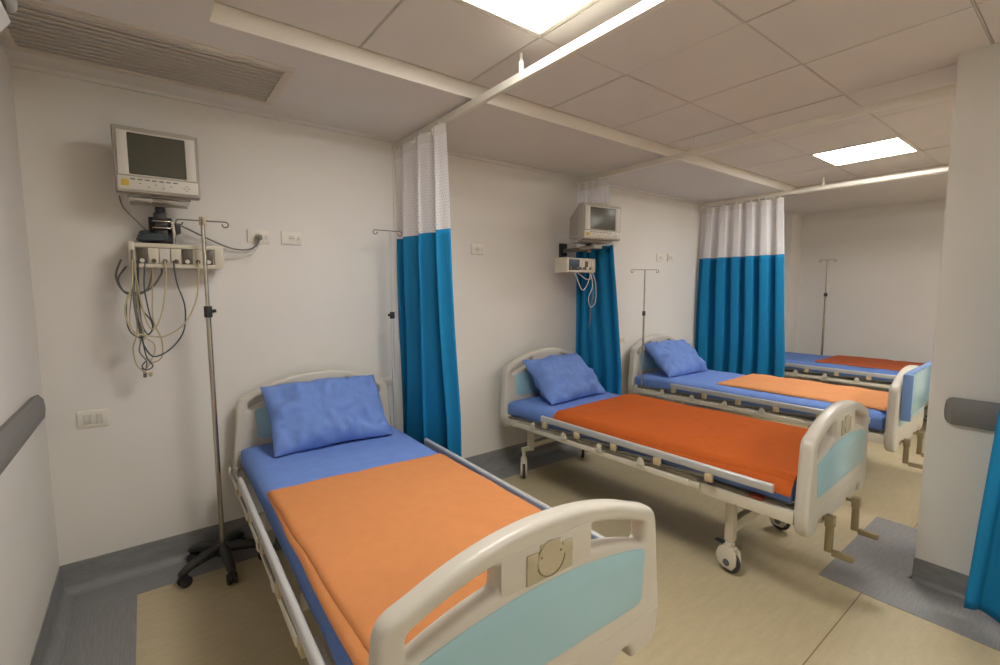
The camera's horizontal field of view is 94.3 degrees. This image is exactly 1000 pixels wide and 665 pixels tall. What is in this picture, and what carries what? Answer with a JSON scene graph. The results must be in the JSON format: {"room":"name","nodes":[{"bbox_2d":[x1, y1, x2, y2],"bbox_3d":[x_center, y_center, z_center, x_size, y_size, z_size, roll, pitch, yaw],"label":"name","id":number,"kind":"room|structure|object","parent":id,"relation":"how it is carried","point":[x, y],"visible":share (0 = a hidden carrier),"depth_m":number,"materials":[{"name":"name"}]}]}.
{"room":"hospital room","nodes":[
{"label":"hospital room","id":0,"kind":"room"},
{"bbox_2d":[0,45,58,664],"bbox_3d":[-0.638,0.128,0.081,0.100,2.800,5.300,-4,7,-37],"label":"wall","id":1,"kind":"structure","parent":0,"point":[29,558],"depth_m":1.86,"materials":[{"name":"paint"}]},
{"bbox_2d":[0,0,17,31],"bbox_3d":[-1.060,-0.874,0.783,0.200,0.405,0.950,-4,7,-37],"label":"security camera","id":2,"kind":"object","parent":1,"relation":"attached to","point":[6,6],"depth_m":1.13,"materials":[{"name":"grey plastic"}]},
{"bbox_2d":[0,395,45,474],"bbox_3d":[-0.530,0.511,0.095,0.045,0.125,4.935,-4,7,-37],"label":"rail","id":3,"kind":"object","parent":1,"relation":"attached to","point":[14,433],"visible":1,"depth_m":1.65,"materials":[{"name":"plastic"}]},
{"bbox_2d":[30,566,74,664],"bbox_3d":[-0.574,1.439,0.252,0.054,0.153,5.300,-4,7,-37],"label":"baseboard","id":4,"kind":"structure","parent":1,"relation":"attached to","point":[49,647],"depth_m":2.04,"materials":[{"name":"grey plastic"}]},
{"bbox_2d":[11,67,710,565],"bbox_3d":[0.878,-0.307,4.619,8.050,2.800,0.100,-4,7,-37],"label":"wall","id":5,"kind":"structure","parent":0,"point":[146,475],"depth_m":2.72,"materials":[{"name":"paint"}]},
{"bbox_2d":[76,408,109,428],"bbox_3d":[-2.065,0.438,2.357,0.122,0.088,0.012,-4,7,-37],"label":"switch plate","id":6,"kind":"object","parent":5,"relation":"attached to","point":[100,417],"visible":1,"depth_m":2.35,"materials":[{"name":"beige plastic"}]},
{"bbox_2d":[129,197,189,243],"bbox_3d":[-1.735,-0.559,2.376,0.240,0.201,0.234,-4,7,-37],"label":"bracket","id":7,"kind":"object","parent":5,"relation":"attached to","point":[159,223],"visible":0.88,"depth_m":2.35,"materials":[{"name":"black metal"}]},
{"bbox_2d":[110,124,200,202],"bbox_3d":[-1.709,-0.820,2.317,0.335,0.314,0.222,-4,7,-37],"label":"patient monitor","id":8,"kind":"object","parent":7,"relation":"on","point":[148,164],"visible":1,"depth_m":2.23,"materials":[{"name":"beige plastic"}]},
{"bbox_2d":[119,196,145,229],"bbox_3d":[-1.805,-0.574,2.298,0.016,0.188,0.119,5,7,42],"label":"power cable","id":9,"kind":"object","parent":8,"relation":"attached to","point":[124,208],"visible":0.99,"depth_m":2.28,"materials":[{"name":"grey plastic"}]},
{"bbox_2d":[129,197,189,208],"bbox_3d":[-1.708,-0.644,2.332,0.240,0.022,0.145,-4,7,-37],"label":"tray","id":10,"kind":"object","parent":7,"relation":"on","point":[158,204],"depth_m":2.32,"materials":[{"name":"beige plastic"}]},
{"bbox_2d":[181,225,258,250],"bbox_3d":[-1.578,-0.532,2.596,0.423,0.134,0.025,-5,7,-40],"label":"power cable","id":11,"kind":"object","parent":7,"relation":"attached to","point":[181,225],"visible":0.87,"depth_m":2.61,"materials":[{"name":"grey plastic"}]},
{"bbox_2d":[128,241,223,269],"bbox_3d":[-1.704,-0.399,2.455,0.405,0.130,0.169,-4,7,-37],"label":"rack","id":12,"kind":"object","parent":5,"relation":"attached to","point":[155,254],"visible":0.92,"depth_m":2.39,"materials":[{"name":"beige plastic"}]},
{"bbox_2d":[117,266,151,295],"bbox_3d":[-1.851,-0.262,2.363,0.152,0.152,0.029,-4,7,-37],"label":"cable","id":13,"kind":"object","parent":12,"relation":"hanging from","point":[125,267],"visible":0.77,"depth_m":2.34,"materials":[{"name":"grey plastic"}]},
{"bbox_2d":[129,262,145,340],"bbox_3d":[-1.801,-0.158,2.291,0.060,0.399,0.025,-4,7,-37],"label":"cable","id":14,"kind":"object","parent":12,"relation":"hanging from","point":[135,262],"visible":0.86,"depth_m":2.29,"materials":[{"name":"beige plastic"}]},
{"bbox_2d":[131,249,143,338],"bbox_3d":[-1.788,-0.185,2.277,0.021,0.439,0.040,1,5,9],"label":"cable","id":15,"kind":"object","parent":12,"relation":"hanging from","point":[132,251],"visible":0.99,"depth_m":2.26,"materials":[{"name":"grey plastic"}]},
{"bbox_2d":[115,259,162,293],"bbox_3d":[-1.833,-0.283,2.362,0.196,0.174,0.029,-4,7,-37],"label":"cable","id":16,"kind":"object","parent":12,"relation":"hanging from","point":[120,260],"visible":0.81,"depth_m":2.32,"materials":[{"name":"grey plastic"}]},
{"bbox_2d":[126,260,153,337],"bbox_3d":[-1.794,-0.166,2.301,0.107,0.386,0.026,-4,7,-37],"label":"cable","id":17,"kind":"object","parent":12,"relation":"hanging from","point":[136,260],"visible":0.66,"depth_m":2.29,"materials":[{"name":"grey plastic"}]},
{"bbox_2d":[134,274,147,377],"bbox_3d":[-1.819,-0.072,2.345,0.036,0.609,0.031,-4,7,-37],"label":"cable","id":18,"kind":"object","parent":12,"relation":"hanging from","point":[145,374],"visible":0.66,"depth_m":2.36,"materials":[{"name":"grey plastic"}]},
{"bbox_2d":[132,294,152,376],"bbox_3d":[-1.814,-0.066,2.335,0.020,0.591,0.077,4,7,38],"label":"cable","id":19,"kind":"object","parent":12,"relation":"hanging from","point":[149,373],"visible":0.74,"depth_m":2.32,"materials":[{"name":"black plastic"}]},
{"bbox_2d":[138,299,152,370],"bbox_3d":[-1.790,-0.084,2.332,0.049,0.554,0.026,-4,7,-37],"label":"cable","id":20,"kind":"object","parent":12,"relation":"hanging from","point":[138,299],"visible":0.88,"depth_m":2.34,"materials":[{"name":"grey plastic"}]},
{"bbox_2d":[138,260,153,334],"bbox_3d":[-1.772,-0.173,2.318,0.054,0.374,0.026,-4,7,-37],"label":"cable","id":21,"kind":"object","parent":12,"relation":"hanging from","point":[138,260],"visible":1,"depth_m":2.31,"materials":[{"name":"grey plastic"}]},
{"bbox_2d":[136,267,155,373],"bbox_3d":[-1.783,-0.075,2.337,0.062,0.572,0.020,-2,6,-16],"label":"cable","id":22,"kind":"object","parent":12,"relation":"hanging from","point":[136,267],"visible":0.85,"depth_m":2.36,"materials":[{"name":"beige plastic"}]},
{"bbox_2d":[134,260,166,329],"bbox_3d":[-1.740,-0.188,2.322,0.132,0.348,0.027,-4,7,-37],"label":"cable","id":23,"kind":"object","parent":12,"relation":"hanging from","point":[155,327],"visible":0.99,"depth_m":2.33,"materials":[{"name":"beige plastic"}]},
{"bbox_2d":[136,230,172,243],"bbox_3d":[-1.761,-0.485,2.366,0.151,0.064,0.089,-4,7,-37],"label":"coiled hose","id":24,"kind":"object","parent":12,"relation":"on","point":[146,236],"visible":0.82,"depth_m":2.33,"materials":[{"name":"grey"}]},
{"bbox_2d":[149,268,163,362],"bbox_3d":[-1.756,-0.104,2.349,0.065,0.519,0.026,-4,7,-37],"label":"cable","id":25,"kind":"object","parent":12,"relation":"hanging from","point":[152,268],"visible":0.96,"depth_m":2.35,"materials":[{"name":"beige plastic"}]},
{"bbox_2d":[134,261,185,356],"bbox_3d":[-1.705,-0.120,2.336,0.208,0.484,0.027,-4,7,-37],"label":"cable","id":26,"kind":"object","parent":12,"relation":"hanging from","point":[172,261],"visible":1,"depth_m":2.36,"materials":[{"name":"grey plastic"}]},
{"bbox_2d":[124,259,198,337],"bbox_3d":[-1.685,-0.169,2.328,0.319,0.386,0.027,-4,7,-37],"label":"cable","id":27,"kind":"object","parent":12,"relation":"hanging from","point":[184,323],"visible":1,"depth_m":2.28,"materials":[{"name":"beige plastic"}]},
{"bbox_2d":[224,240,260,257],"bbox_3d":[-1.494,-0.477,2.663,0.048,0.126,0.226,4,7,40],"label":"power cable","id":28,"kind":"object","parent":12,"relation":"attached to","point":[260,240],"visible":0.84,"depth_m":2.70,"materials":[{"name":"white plastic"}]},
{"bbox_2d":[247,229,269,243],"bbox_3d":[-1.432,-0.568,2.751,0.118,0.080,0.011,-4,7,-37],"label":"wall socket","id":29,"kind":"object","parent":5,"relation":"attached to","point":[251,233],"visible":0.84,"depth_m":2.74,"materials":[{"name":"beige plastic"}]},
{"bbox_2d":[255,234,262,240],"bbox_3d":[-1.413,-0.561,2.727,0.038,0.038,0.050,-4,7,-37],"label":"plug","id":30,"kind":"object","parent":29,"relation":"attached to","point":[259,237],"visible":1,"depth_m":2.72,"materials":[{"name":"beige plastic"}]},
{"bbox_2d":[281,231,301,245],"bbox_3d":[-1.285,-0.579,2.862,0.118,0.080,0.011,-4,7,-37],"label":"wall socket","id":31,"kind":"object","parent":5,"relation":"attached to","point":[287,238],"visible":1,"depth_m":2.86,"materials":[{"name":"beige plastic"}]},
{"bbox_2d":[60,402,709,595],"bbox_3d":[0.789,1.024,4.578,7.500,0.153,0.054,-4,7,-37],"label":"baseboard","id":32,"kind":"structure","parent":5,"relation":"attached to","point":[84,576],"depth_m":2.57,"materials":[{"name":"grey plastic"}]},
{"bbox_2d":[380,377,395,388],"bbox_3d":[-0.802,0.363,3.321,0.120,0.090,0.010,-4,7,-37],"label":"wall socket","id":33,"kind":"object","parent":5,"relation":"attached to","point":[388,380],"visible":0.47,"depth_m":3.32,"materials":[{"name":"beige plastic"}]},
{"bbox_2d":[392,143,395,228],"bbox_3d":[-0.739,-1.031,3.240,0.016,0.610,0.010,-4,7,-37],"label":"channel","id":34,"kind":"object","parent":5,"relation":"attached to","point":[393,153],"visible":1,"depth_m":3.24,"materials":[{"name":"beige"}]},
{"bbox_2d":[71,407,721,614],"bbox_3d":[0.981,1.097,4.623,7.850,0.002,0.226,-4,7,-37],"label":"trim","id":35,"kind":"structure","parent":5,"relation":"attached to","point":[93,599],"depth_m":2.50,"materials":[{"name":"grey plastic"}]},
{"bbox_2d":[471,244,482,254],"bbox_3d":[-0.181,-0.662,3.702,0.118,0.078,0.011,-4,7,-37],"label":"wall socket","id":36,"kind":"object","parent":5,"relation":"attached to","point":[475,249],"visible":1,"depth_m":3.70,"materials":[{"name":"beige plastic"}]},
{"bbox_2d":[9,60,945,216],"bbox_3d":[2.515,-1.246,2.376,7.850,0.030,5.300,-4,7,-37],"label":"trim","id":37,"kind":"structure","parent":5,"relation":"attached to","point":[15,64],"depth_m":2.81,"materials":[{"name":"paint"}]},
{"bbox_2d":[555,257,594,272],"bbox_3d":[0.593,-0.586,4.089,0.360,0.126,0.349,-4,7,-37],"label":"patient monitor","id":38,"kind":"object","parent":5,"relation":"attached to","point":[562,264],"visible":1,"depth_m":3.93,"materials":[{"name":"beige plastic"}]},
{"bbox_2d":[588,278,593,326],"bbox_3d":[0.774,-0.293,4.020,0.065,0.485,0.062,-4,7,-37],"label":"cable","id":39,"kind":"object","parent":38,"relation":"hanging from","point":[591,278],"visible":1,"depth_m":4.00,"materials":[{"name":"grey plastic"}]},
{"bbox_2d":[588,272,595,306],"bbox_3d":[0.779,-0.376,4.006,0.116,0.317,0.075,-4,7,-37],"label":"cable","id":40,"kind":"object","parent":38,"relation":"hanging from","point":[590,272],"visible":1,"depth_m":3.99,"materials":[{"name":"white plastic"}]},
{"bbox_2d":[559,241,608,257],"bbox_3d":[0.675,-0.725,4.051,0.270,0.140,0.489,-4,7,-37],"label":"bracket","id":41,"kind":"object","parent":5,"relation":"attached to","point":[590,245],"visible":0.94,"depth_m":4.00,"materials":[{"name":"grey metal"}]},
{"bbox_2d":[571,241,608,249],"bbox_3d":[0.766,-0.735,3.931,0.270,0.053,0.190,-4,7,-37],"label":"tray","id":42,"kind":"object","parent":41,"relation":"on","point":[590,245],"depth_m":3.90,"materials":[{"name":"beige plastic"}]},
{"bbox_2d":[569,202,620,242],"bbox_3d":[0.774,-0.913,3.905,0.420,0.305,0.272,-3,6,-32],"label":"patient monitor","id":43,"kind":"object","parent":41,"relation":"on","point":[600,222],"visible":1,"depth_m":3.79,"materials":[{"name":"beige plastic"}]},
{"bbox_2d":[620,336,625,344],"bbox_3d":[1.278,0.082,4.893,0.150,0.090,0.010,-4,7,-37],"label":"wall socket","id":44,"kind":"object","parent":5,"relation":"attached to","point":[622,338],"visible":0.53,"depth_m":4.90,"materials":[{"name":"beige plastic"}]},
{"bbox_2d":[656,254,662,261],"bbox_3d":[1.792,-0.835,5.202,0.130,0.085,0.011,-4,7,-37],"label":"wall socket","id":45,"kind":"object","parent":5,"relation":"attached to","point":[659,257],"visible":1,"depth_m":5.19,"materials":[{"name":"beige plastic"}]},
{"bbox_2d":[667,254,673,261],"bbox_3d":[1.955,-0.856,5.326,0.125,0.085,0.010,-4,7,-37],"label":"wall socket","id":46,"kind":"object","parent":5,"relation":"attached to","point":[670,257],"visible":1,"depth_m":5.32,"materials":[{"name":"beige plastic"}]},
{"bbox_2d":[0,0,948,213],"bbox_3d":[2.515,-1.382,2.363,7.850,0.243,5.300,-4,7,-37],"label":"ceiling","id":47,"kind":"structure","parent":0,"point":[324,90],"depth_m":2.59,"materials":[{"name":"paint"}]},
{"bbox_2d":[0,0,295,105],"bbox_3d":[-1.524,-1.218,2.070,1.030,0.013,0.530,-4,7,-37],"label":"ceiling vent","id":48,"kind":"object","parent":47,"relation":"in","point":[6,37],"visible":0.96,"depth_m":2.00,"materials":[{"name":"beige metal"}]},
{"bbox_2d":[394,0,673,152],"bbox_3d":[0.683,-1.156,1.418,0.060,0.157,4.599,-4,7,-37],"label":"track","id":49,"kind":"object","parent":47,"relation":"attached to","point":[645,7],"visible":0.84,"depth_m":2.01,"materials":[{"name":"beige metal"}]},
{"bbox_2d":[395,122,461,456],"bbox_3d":[-0.468,-0.140,2.998,0.140,2.220,0.818,-4,7,-38],"label":"privacy curtain","id":50,"kind":"object","parent":49,"relation":"hanging from","point":[429,368],"visible":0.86,"depth_m":2.93,"materials":[{"name":"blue fabric"}]},
{"bbox_2d":[207,0,948,194],"bbox_3d":[2.406,-1.232,1.712,5.528,0.077,4.380,-4,7,-37],"label":"trim","id":51,"kind":"structure","parent":47,"relation":"attached to","point":[220,14],"depth_m":2.38,"materials":[{"name":"beige paint"}]},
{"bbox_2d":[575,83,955,186],"bbox_3d":[2.113,-1.264,2.507,0.060,0.157,4.599,-4,7,-37],"label":"track","id":52,"kind":"object","parent":47,"relation":"attached to","point":[948,89],"visible":1,"depth_m":2.89,"materials":[{"name":"beige metal"}]},
{"bbox_2d":[575,177,621,394],"bbox_3d":[0.907,-0.258,4.206,0.090,2.220,0.562,-4,7,-37],"label":"privacy curtain","id":53,"kind":"object","parent":52,"relation":"hanging from","point":[598,344],"visible":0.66,"depth_m":4.20,"materials":[{"name":"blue fabric"}]},
{"bbox_2d":[699,166,948,210],"bbox_3d":[3.826,-1.392,3.811,0.060,0.157,4.599,-4,7,-37],"label":"track","id":54,"kind":"object","parent":47,"relation":"attached to","point":[942,169],"visible":0.94,"depth_m":4.54,"materials":[{"name":"beige metal"}]},
{"bbox_2d":[695,195,784,376],"bbox_3d":[2.741,-0.368,5.312,0.144,2.220,1.041,-4,7,-37],"label":"privacy curtain","id":55,"kind":"object","parent":54,"relation":"hanging from","point":[740,328],"visible":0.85,"depth_m":5.25,"materials":[{"name":"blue fabric"}]},
{"bbox_2d":[136,409,999,664],"bbox_3d":[2.522,1.335,2.621,8.050,0.100,5.500,-4,7,-37],"label":"floor","id":56,"kind":"structure","parent":0,"point":[777,609],"depth_m":2.31,"materials":[{"name":"beige plastic"}]},
{"bbox_2d":[60,595,136,664],"bbox_3d":[-0.407,1.518,0.245,0.300,0.002,5.074,-4,7,-37],"label":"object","id":57,"kind":"structure","parent":56,"relation":"on","point":[106,634],"depth_m":2.06,"materials":[{"name":"grey tile"}]},
{"bbox_2d":[175,217,261,587],"bbox_3d":[-1.524,0.352,2.478,0.442,1.905,0.431,-4,7,-37],"label":"stand","id":58,"kind":"object","parent":56,"relation":"on","point":[235,541],"visible":0.91,"depth_m":2.48,"materials":[{"name":"silver metal"}]},
{"bbox_2d":[228,370,658,664],"bbox_3d":[-0.477,0.834,2.046,1.034,1.022,2.339,-4,7,-36],"label":"hospital bed","id":59,"kind":"object","parent":56,"relation":"on","point":[557,590],"visible":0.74,"depth_m":1.23,"materials":[{"name":"beige plastic"}]},
{"bbox_2d":[234,467,239,477],"bbox_3d":[-1.479,0.803,2.621,0.036,0.080,0.050,-4,7,-36],"label":"socket","id":60,"kind":"object","parent":59,"relation":"attached to","point":[236,470],"depth_m":2.61,"materials":[{"name":"plastic"}]},
{"bbox_2d":[240,424,437,664],"bbox_3d":[-0.522,0.755,2.100,0.900,0.122,2.038,-4,7,-36],"label":"mattress","id":61,"kind":"object","parent":59,"relation":"on","point":[266,473],"visible":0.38,"depth_m":2.36,"materials":[{"name":"blue fabric"}]},
{"bbox_2d":[260,374,392,457],"bbox_3d":[-1.011,0.466,2.742,0.669,0.378,0.370,-4,7,-36],"label":"pillow","id":62,"kind":"object","parent":61,"relation":"on","point":[318,413],"visible":1,"depth_m":2.64,"materials":[{"name":"blue fabric"}]},
{"bbox_2d":[267,453,541,664],"bbox_3d":[-0.308,0.714,1.769,0.860,0.033,1.258,-4,7,-36],"label":"blanket","id":63,"kind":"object","parent":61,"relation":"on","point":[362,540],"visible":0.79,"depth_m":1.69,"materials":[{"name":"orange fabric"}]},
{"bbox_2d":[373,229,401,427],"bbox_3d":[-0.731,0.036,3.096,0.209,1.413,0.037,-4,7,-37],"label":"pole","id":64,"kind":"object","parent":59,"relation":"attached to","point":[392,314],"visible":0.98,"depth_m":3.10,"materials":[{"name":"metal"}]},
{"bbox_2d":[500,347,878,573],"bbox_3d":[1.107,0.722,3.178,1.034,1.022,2.339,-5,7,-39],"label":"hospital bed","id":65,"kind":"object","parent":56,"relation":"on","point":[832,463],"visible":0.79,"depth_m":2.44,"materials":[{"name":"beige plastic"}]},
{"bbox_2d":[508,392,796,503],"bbox_3d":[1.059,0.643,3.229,0.899,0.121,2.038,-5,7,-39],"label":"mattress","id":66,"kind":"object","parent":65,"relation":"on","point":[533,408],"visible":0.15,"depth_m":3.50,"materials":[{"name":"blue fabric"}]},
{"bbox_2d":[522,353,605,404],"bbox_3d":[0.533,0.371,3.828,0.664,0.378,0.386,-5,7,-40],"label":"pillow","id":67,"kind":"object","parent":66,"relation":"on","point":[566,377],"visible":1,"depth_m":3.69,"materials":[{"name":"blue fabric"}]},
{"bbox_2d":[553,393,807,497],"bbox_3d":[1.208,0.626,3.013,0.940,0.104,1.541,-5,7,-39],"label":"blanket","id":68,"kind":"object","parent":66,"relation":"on","point":[767,451],"visible":0.94,"depth_m":2.80,"materials":[{"name":"orange fabric"}]},
{"bbox_2d":[628,334,924,468],"bbox_3d":[2.447,0.613,4.285,1.034,1.022,2.339,-5,7,-39],"label":"hospital bed","id":69,"kind":"object","parent":56,"relation":"on","point":[896,432],"visible":0.43,"depth_m":3.75,"materials":[{"name":"beige plastic"}]},
{"bbox_2d":[631,269,658,388],"bbox_3d":[1.456,-0.028,4.704,0.310,1.212,0.045,-2,6,-17],"label":"pole","id":70,"kind":"object","parent":69,"relation":"attached to","point":[643,311],"visible":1,"depth_m":4.70,"materials":[{"name":"silver metal"}]},
{"bbox_2d":[635,370,886,430],"bbox_3d":[2.399,0.534,4.337,0.900,0.122,2.038,-5,7,-39],"label":"mattress","id":71,"kind":"object","parent":69,"relation":"on","point":[707,380],"visible":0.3,"depth_m":4.21,"materials":[{"name":"blue fabric"}]},
{"bbox_2d":[644,339,708,376],"bbox_3d":[1.864,0.264,4.913,0.662,0.368,0.380,-4,6,-33],"label":"pillow","id":72,"kind":"object","parent":71,"relation":"on","point":[673,357],"visible":1,"depth_m":4.79,"materials":[{"name":"blue fabric"}]},
{"bbox_2d":[716,373,888,410],"bbox_3d":[2.674,0.487,4.053,0.745,0.028,1.256,-5,7,-39],"label":"blanket","id":73,"kind":"object","parent":71,"relation":"on","point":[872,399],"visible":0.88,"depth_m":3.96,"materials":[{"name":"orange fabric"}]},
{"bbox_2d":[900,361,931,421],"bbox_3d":[3.158,0.420,3.478,0.960,0.325,0.056,-5,7,-39],"label":"board","id":74,"kind":"object","parent":69,"relation":"attached to","point":[916,382],"visible":0.66,"depth_m":3.32,"materials":[{"name":"teal plastic"}]},
{"bbox_2d":[819,259,836,381],"bbox_3d":[4.360,-0.022,6.259,0.217,1.903,0.217,-4,7,-37],"label":"pole","id":75,"kind":"object","parent":56,"relation":"on","point":[825,293],"visible":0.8,"depth_m":6.22,"materials":[{"name":"silver metal"}]},
{"bbox_2d":[784,363,927,431],"bbox_3d":[4.232,0.487,5.556,1.034,1.022,2.339,-4,7,-37],"label":"hospital bed","id":76,"kind":"object","parent":56,"relation":"on","point":[803,373],"visible":0.12,"depth_m":5.26,"materials":[{"name":"beige plastic"}]},
{"bbox_2d":[785,352,899,382],"bbox_3d":[4.187,0.408,5.610,0.900,0.122,2.038,-4,7,-37],"label":"mattress","id":77,"kind":"object","parent":76,"relation":"on","point":[790,357],"visible":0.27,"depth_m":5.46,"materials":[{"name":"blue fabric"}]},
{"bbox_2d":[814,355,924,370],"bbox_3d":[4.452,0.363,5.316,0.770,0.027,1.251,-4,7,-37],"label":"blanket","id":78,"kind":"object","parent":77,"relation":"on","point":[876,363],"visible":0.66,"depth_m":5.40,"materials":[{"name":"orange fabric"}]},
{"bbox_2d":[818,517,999,650],"bbox_3d":[2.528,1.317,2.273,1.040,0.002,1.345,-4,7,-37],"label":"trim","id":79,"kind":"structure","parent":56,"relation":"on","point":[878,571],"depth_m":2.43,"materials":[{"name":"grey plastic"}]},
{"bbox_2d":[784,212,802,378],"bbox_3d":[4.009,-0.392,6.701,0.350,2.557,0.400,-4,7,-37],"label":"wall","id":80,"kind":"structure","parent":0,"point":[793,224],"depth_m":6.47,"materials":[{"name":"paint"}]},
{"bbox_2d":[794,201,945,391],"bbox_3d":[5.676,-0.346,4.888,0.100,2.800,5.300,-4,7,-37],"label":"wall","id":81,"kind":"structure","parent":0,"point":[883,281],"depth_m":5.96,"materials":[{"name":"paint"}]},
{"bbox_2d":[915,42,999,575],"bbox_3d":[2.475,-0.018,2.273,0.425,2.660,0.445,-4,7,-37],"label":"wall pillar","id":82,"kind":"structure","parent":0,"point":[966,344],"depth_m":2.23,"materials":[{"name":"paint"}]},
{"bbox_2d":[905,556,968,601],"bbox_3d":[2.455,1.242,2.396,0.459,0.123,0.479,-4,7,-37],"label":"baseboard","id":83,"kind":"structure","parent":82,"relation":"attached to","point":[943,580],"depth_m":2.36,"materials":[{"name":"grey plastic"}]},
{"bbox_2d":[944,397,999,430],"bbox_3d":[2.304,0.393,2.151,0.045,0.135,0.360,-4,7,-37],"label":"rail","id":84,"kind":"object","parent":82,"relation":"attached to","point":[977,414],"visible":0.96,"depth_m":2.20,"materials":[{"name":"plastic"}]},
{"bbox_3d":[2.406,-1.364,1.699,5.528,0.152,4.380,-4,7,-37],"label":"ceiling","id":85,"kind":"structure","parent":0,"visible":0},
{"bbox_2d":[215,0,999,186],"bbox_3d":[2.344,-1.285,1.788,5.506,0.018,4.154,-4,7,-37],"label":"ceiling tiles","id":86,"kind":"structure","parent":85,"relation":"attached to","point":[452,38],"depth_m":2.25,"materials":[{"name":"white tile"}]},
{"bbox_2d":[454,0,598,37],"bbox_3d":[0.119,-1.261,1.621,0.594,0.018,0.594,-4,7,-37],"label":"ceiling light","id":87,"kind":"object","parent":86,"relation":"attached to","point":[537,18],"visible":1,"depth_m":1.84,"materials":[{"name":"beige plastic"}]},
{"bbox_2d":[359,0,993,176],"bbox_3d":[2.344,-1.284,1.788,5.516,0.011,4.164,-4,7,-37],"label":"trim","id":88,"kind":"structure","parent":86,"relation":"attached to","point":[716,1],"depth_m":2.35,"materials":[{"name":"beige metal"}]},
{"bbox_2d":[809,136,920,165],"bbox_3d":[2.978,-1.476,3.798,0.594,0.018,0.594,-4,7,-37],"label":"ceiling light","id":89,"kind":"object","parent":86,"relation":"attached to","point":[894,146],"visible":0.84,"depth_m":3.77,"materials":[{"name":"beige plastic"}]},
{"bbox_3d":[2.669,-1.156,1.200,0.028,0.127,1.800,-4,7,-37],"label":"track","id":90,"kind":"object","parent":86,"relation":"hanging from","visible":0},
{"bbox_2d":[964,408,999,622],"bbox_3d":[2.359,0.084,1.731,0.106,2.440,0.746,-4,7,-36],"label":"privacy curtain","id":91,"kind":"object","parent":90,"relation":"hanging from","point":[983,586],"visible":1,"depth_m":2.07,"materials":[{"name":"blue fabric"}]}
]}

